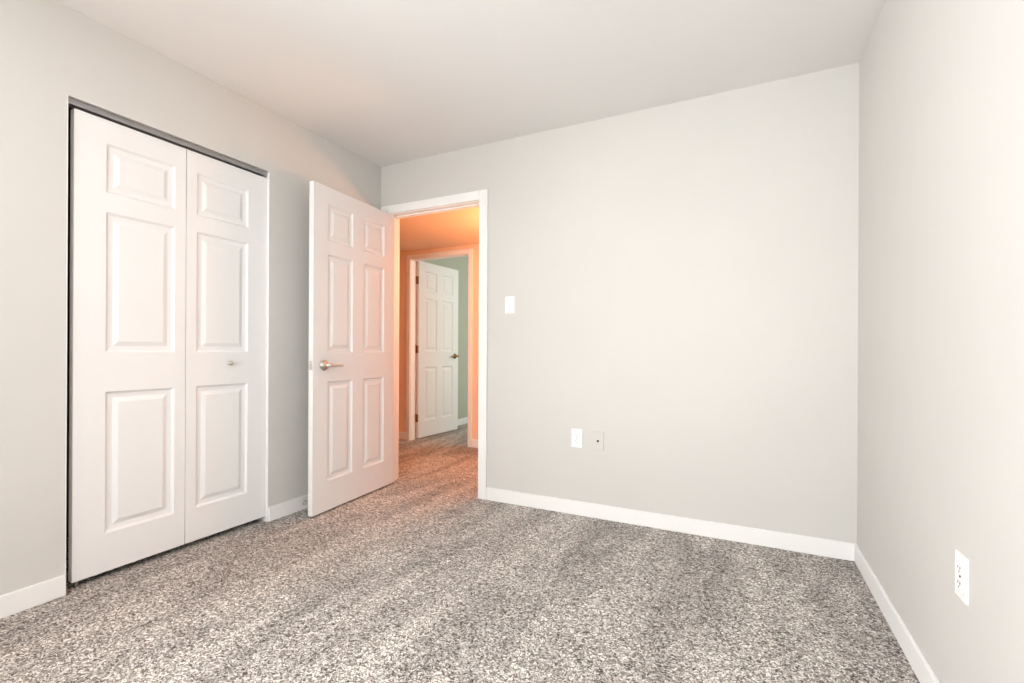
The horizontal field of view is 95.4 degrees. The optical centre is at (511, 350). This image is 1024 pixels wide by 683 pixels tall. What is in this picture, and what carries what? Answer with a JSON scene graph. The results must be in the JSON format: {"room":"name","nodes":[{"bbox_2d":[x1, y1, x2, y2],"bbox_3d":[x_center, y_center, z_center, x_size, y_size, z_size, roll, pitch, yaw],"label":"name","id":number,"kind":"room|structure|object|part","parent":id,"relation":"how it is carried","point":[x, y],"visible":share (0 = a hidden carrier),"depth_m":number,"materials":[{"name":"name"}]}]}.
{"room":"bedroom","nodes":[
{"label":"bedroom","id":0,"kind":"room"},
{"bbox_2d":[66,107,72,537],"bbox_3d":[-2.341,-0.207,2.692,0.050,2.440,1.225,0,0,26],"label":"wall","id":1,"kind":"structure","parent":0,"point":[68,338],"depth_m":2.52,"materials":[{"name":"white paint"}]},
{"bbox_2d":[0,0,380,595],"bbox_3d":[-2.003,-0.206,1.753,0.115,2.440,4.209,0,0,26],"label":"wall","id":2,"kind":"structure","parent":0,"point":[33,138],"depth_m":1.92,"materials":[{"name":"grey paint"}]},
{"bbox_2d":[0,574,65,618],"bbox_3d":[-2.339,0.970,0.936,0.013,0.086,2.220,0,0,26],"label":"baseboard","id":3,"kind":"structure","parent":2,"relation":"attached to","point":[22,599],"depth_m":1.84,"materials":[{"name":"white wood"}]},
{"bbox_2d":[65,95,67,574],"bbox_3d":[-1.901,-0.023,1.961,0.115,2.075,0.003,0,0,26],"label":"door frame","id":4,"kind":"structure","parent":2,"relation":"attached to","point":[66,333],"depth_m":1.94,"materials":[{"name":"white wood"}]},
{"bbox_2d":[68,97,266,176],"bbox_3d":[-1.674,-1.046,2.366,0.040,0.026,0.921,0,0,26],"label":"track rail","id":5,"kind":"object","parent":2,"relation":"attached to","point":[103,114],"visible":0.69,"depth_m":2.26,"materials":[{"name":"silver metal"}]},
{"bbox_2d":[68,108,266,587],"bbox_3d":[-1.662,-0.009,2.371,0.061,2.050,0.890,0,0,26],"label":"bifold closet door","id":6,"kind":"structure","parent":2,"relation":"in","point":[167,372],"depth_m":2.27,"materials":[{"name":"white wood"}]},
{"bbox_3d":[-1.772,-0.019,2.176,0.032,2.008,0.444,0,0,26],"label":"panel","id":7,"kind":"part","parent":6,"relation":"part of","materials":[{"name":"white wood"}]},
{"bbox_3d":[-1.575,-0.018,2.577,0.032,2.008,0.444,0,0,26],"label":"panel","id":8,"kind":"part","parent":6,"relation":"part of","materials":[{"name":"white wood"}]},
{"bbox_3d":[-1.549,0.070,2.564,0.027,0.027,0.027,0,0,26],"label":"knob","id":9,"kind":"part","parent":6,"relation":"part of","materials":[{"name":"silver metal"}]},
{"bbox_2d":[258,172,269,521],"bbox_3d":[-1.494,-0.021,2.789,0.115,2.075,0.003,0,0,26],"label":"door frame","id":10,"kind":"structure","parent":2,"relation":"attached to","point":[265,518],"depth_m":2.77,"materials":[{"name":"white wood"}]},
{"bbox_2d":[268,494,307,521],"bbox_3d":[-1.232,0.975,3.188,0.013,0.086,0.949,0,0,26],"label":"baseboard","id":11,"kind":"structure","parent":2,"relation":"attached to","point":[280,510],"depth_m":2.87,"materials":[{"name":"white wood"}]},
{"bbox_2d":[399,244,478,439],"bbox_3d":[0.132,-0.195,4.688,4.927,2.440,0.090,0,0,26],"label":"wall","id":12,"kind":"structure","parent":0,"point":[402,335],"depth_m":5.17,"materials":[{"name":"paint"}]},
{"bbox_2d":[399,432,405,439],"bbox_3d":[-1.653,0.973,5.505,1.012,0.086,0.013,0,0,26],"label":"baseboard","id":13,"kind":"structure","parent":12,"relation":"attached to","point":[402,435],"depth_m":5.30,"materials":[{"name":"white wood"}]},
{"bbox_2d":[406,255,410,439],"bbox_3d":[-1.173,-0.027,5.270,0.050,2.091,0.016,0,0,26],"label":"trim","id":14,"kind":"structure","parent":12,"relation":"attached to","point":[408,299],"depth_m":5.26,"materials":[{"name":"white wood"}]},
{"bbox_2d":[410,260,415,439],"bbox_3d":[-1.128,-0.005,5.307,0.012,2.048,0.090,0,0,26],"label":"door frame","id":15,"kind":"structure","parent":12,"relation":"attached to","point":[413,355],"depth_m":5.30,"materials":[{"name":"white wood"}]},
{"bbox_2d":[415,261,416,438],"bbox_3d":[-1.126,-0.027,5.365,0.050,2.091,0.016,0,0,26],"label":"trim","id":16,"kind":"structure","parent":12,"relation":"attached to","point":[416,287],"depth_m":5.36,"materials":[{"name":"white wood"}]},
{"bbox_2d":[415,261,457,437],"bbox_3d":[-0.902,-0.007,5.659,0.048,2.030,0.760,0,0,30],"label":"door","id":17,"kind":"structure","parent":12,"relation":"in","point":[437,344],"depth_m":5.61,"materials":[{"name":"white wood"}]},
{"bbox_3d":[-1.091,-0.015,5.337,0.046,1.677,0.013,0,0,30],"label":"far door hinge","id":18,"kind":"part","parent":17,"relation":"part of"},
{"bbox_2d":[410,249,467,258],"bbox_3d":[-0.801,-1.046,5.090,0.767,0.050,0.016,0,0,26],"label":"trim","id":19,"kind":"structure","parent":12,"relation":"attached to","point":[440,254],"depth_m":5.08,"materials":[{"name":"white wood"}]},
{"bbox_2d":[411,254,467,260],"bbox_3d":[-0.778,-1.022,5.137,0.757,0.012,0.090,0,0,26],"label":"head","id":20,"kind":"object","parent":12,"relation":"attached to","point":[443,257],"visible":0.71,"depth_m":5.11},
{"bbox_2d":[468,248,472,446],"bbox_3d":[-0.439,-0.024,4.909,0.050,2.091,0.016,0,0,26],"label":"trim","id":21,"kind":"structure","parent":12,"relation":"attached to","point":[470,304],"depth_m":4.90,"materials":[{"name":"white wood"}]},
{"bbox_2d":[472,439,477,447],"bbox_3d":[0.947,0.986,4.227,3.048,0.086,0.013,0,0,26],"label":"baseboard","id":22,"kind":"structure","parent":12,"relation":"attached to","point":[474,443],"depth_m":4.88,"materials":[{"name":"white wood"}]},
{"bbox_2d":[400,207,478,251],"bbox_3d":[-0.217,-1.315,4.081,5.027,0.405,1.311,0,0,26],"label":"ceiling","id":23,"kind":"structure","parent":0,"point":[445,229],"depth_m":4.34,"materials":[{"name":"paint"}]},
{"bbox_2d":[416,256,467,418],"bbox_3d":[-0.642,-0.199,6.617,0.115,2.440,2.690,0,0,26],"label":"wall","id":24,"kind":"structure","parent":0,"point":[460,264],"depth_m":6.40,"materials":[{"name":"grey paint"}]},
{"bbox_2d":[458,417,467,425],"bbox_3d":[-0.586,0.978,6.598,0.013,0.086,2.670,0,0,26],"label":"baseboard","id":25,"kind":"structure","parent":24,"relation":"attached to","point":[461,421],"depth_m":6.40,"materials":[{"name":"white wood"}]},
{"bbox_2d":[0,423,919,682],"bbox_3d":[-0.540,1.046,3.430,5.242,0.050,8.515,0,0,26],"label":"floor","id":26,"kind":"structure","parent":0,"point":[427,566],"depth_m":1.86,"materials":[{"name":"grey carpet"}]},
{"bbox_2d":[56,0,884,166],"bbox_3d":[-0.869,-1.470,1.263,3.942,0.100,4.324,0,0,26],"label":"ceiling","id":27,"kind":"structure","parent":0,"point":[381,83],"depth_m":2.23,"materials":[{"name":"white paint"}]},
{"bbox_2d":[381,63,858,543],"bbox_3d":[-0.492,-0.198,3.420,4.927,2.440,0.115,0,0,26],"label":"wall","id":28,"kind":"structure","parent":0,"point":[679,326],"depth_m":2.64,"materials":[{"name":"grey paint"}]},
{"bbox_2d":[308,181,393,516],"bbox_3d":[-1.068,-0.008,3.191,0.035,2.030,0.795,0,0,22],"label":"bedroom door","id":29,"kind":"structure","parent":28,"relation":"in","point":[351,330],"depth_m":3.11,"materials":[{"name":"white wood"}]},
{"bbox_2d":[320,360,343,370],"bbox_3d":[-1.169,0.093,2.944,0.162,0.066,0.158,0,0,22],"label":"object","id":30,"kind":"structure","parent":29,"relation":"attached to","point":[324,365],"depth_m":2.88,"materials":[{"name":"silver metal"}]},
{"bbox_2d":[381,206,387,212],"bbox_3d":[-0.984,-0.043,3.588,0.065,2.125,0.016,0,0,26],"label":"trim","id":31,"kind":"structure","parent":28,"relation":"attached to","point":[384,208],"depth_m":3.58,"materials":[{"name":"white wood"}]},
{"bbox_2d":[393,218,396,480],"bbox_3d":[-0.918,-0.008,3.628,0.010,2.055,0.035,0,0,26],"label":"door frame","id":32,"kind":"object","parent":28,"relation":"attached to","point":[394,389],"visible":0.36,"depth_m":3.63,"materials":[{"name":"white wood"}]},
{"bbox_2d":[395,219,398,479],"bbox_3d":[-0.927,-0.014,3.633,0.012,2.067,0.115,0,0,26],"label":"door frame","id":33,"kind":"structure","parent":28,"relation":"attached to","point":[397,318],"depth_m":3.67,"materials":[{"name":"white wood"}]},
{"bbox_2d":[398,219,399,469],"bbox_3d":[-0.927,-0.043,3.706,0.065,2.125,0.016,0,0,26],"label":"trim","id":34,"kind":"structure","parent":28,"relation":"attached to","point":[398,362],"depth_m":3.69,"materials":[{"name":"white wood"}]},
{"bbox_2d":[388,190,478,213],"bbox_3d":[-0.587,-1.071,3.395,0.810,0.065,0.016,0,0,26],"label":"trim","id":35,"kind":"structure","parent":28,"relation":"attached to","point":[438,201],"depth_m":3.37,"materials":[{"name":"white wood"}]},
{"bbox_2d":[391,200,478,218],"bbox_3d":[-0.558,-1.040,3.454,0.800,0.012,0.115,0,0,26],"label":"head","id":36,"kind":"object","parent":28,"relation":"attached to","point":[438,208],"visible":0.36,"depth_m":3.42},
{"bbox_2d":[394,203,478,218],"bbox_3d":[-0.558,-1.029,3.454,0.800,0.010,0.035,0,0,26],"label":"door frame","id":37,"kind":"object","parent":36,"relation":"attached to","point":[439,210],"visible":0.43,"depth_m":3.44,"materials":[{"name":"white wood"}]},
{"bbox_2d":[478,189,487,499],"bbox_3d":[-0.199,-0.040,3.202,0.065,2.125,0.016,0,0,26],"label":"trim","id":38,"kind":"structure","parent":28,"relation":"attached to","point":[483,339],"depth_m":3.19,"materials":[{"name":"white wood"}]},
{"bbox_2d":[505,296,514,313],"bbox_3d":[-0.016,-0.302,3.113,0.070,0.115,0.016,0,0,26],"label":"switch plate","id":39,"kind":"object","parent":28,"relation":"attached to","point":[509,304],"visible":1,"depth_m":3.11,"materials":[{"name":"white plastic"}]},
{"bbox_2d":[572,429,581,447],"bbox_3d":[0.405,0.549,2.908,0.070,0.115,0.009,0,0,26],"label":"electrical outlet","id":40,"kind":"object","parent":28,"relation":"attached to","point":[576,437],"visible":1,"depth_m":2.90,"materials":[{"name":"white plastic"}]},
{"bbox_2d":[592,431,603,450],"bbox_3d":[0.524,0.556,2.847,0.070,0.115,0.014,0,0,26],"label":"outlet plate","id":41,"kind":"object","parent":28,"relation":"attached to","point":[598,441],"visible":1,"depth_m":2.85,"materials":[{"name":"grey paint"}]},
{"bbox_2d":[486,487,856,560],"bbox_3d":[0.755,0.985,2.732,2.072,0.086,0.013,0,0,26],"label":"baseboard","id":42,"kind":"structure","parent":28,"relation":"attached to","point":[798,543],"depth_m":2.62,"materials":[{"name":"white wood"}]},
{"bbox_2d":[857,0,1023,682],"bbox_3d":[1.767,-0.187,2.299,0.115,2.440,8.515,0,0,26],"label":"wall","id":43,"kind":"structure","parent":0,"point":[940,463],"depth_m":1.30,"materials":[{"name":"grey paint"}]},
{"bbox_2d":[854,544,939,682],"bbox_3d":[0.776,0.985,0.441,0.013,0.086,4.081,0,0,26],"label":"baseboard","id":44,"kind":"structure","parent":43,"relation":"attached to","point":[918,663],"depth_m":1.66,"materials":[{"name":"white wood"}]},
{"bbox_2d":[955,549,968,605],"bbox_3d":[1.151,0.581,1.196,0.009,0.115,0.070,0,0,26],"label":"electrical outlet","id":45,"kind":"object","parent":43,"relation":"attached to","point":[961,576],"visible":1,"depth_m":1.18,"materials":[{"name":"white plastic"}]}
]}

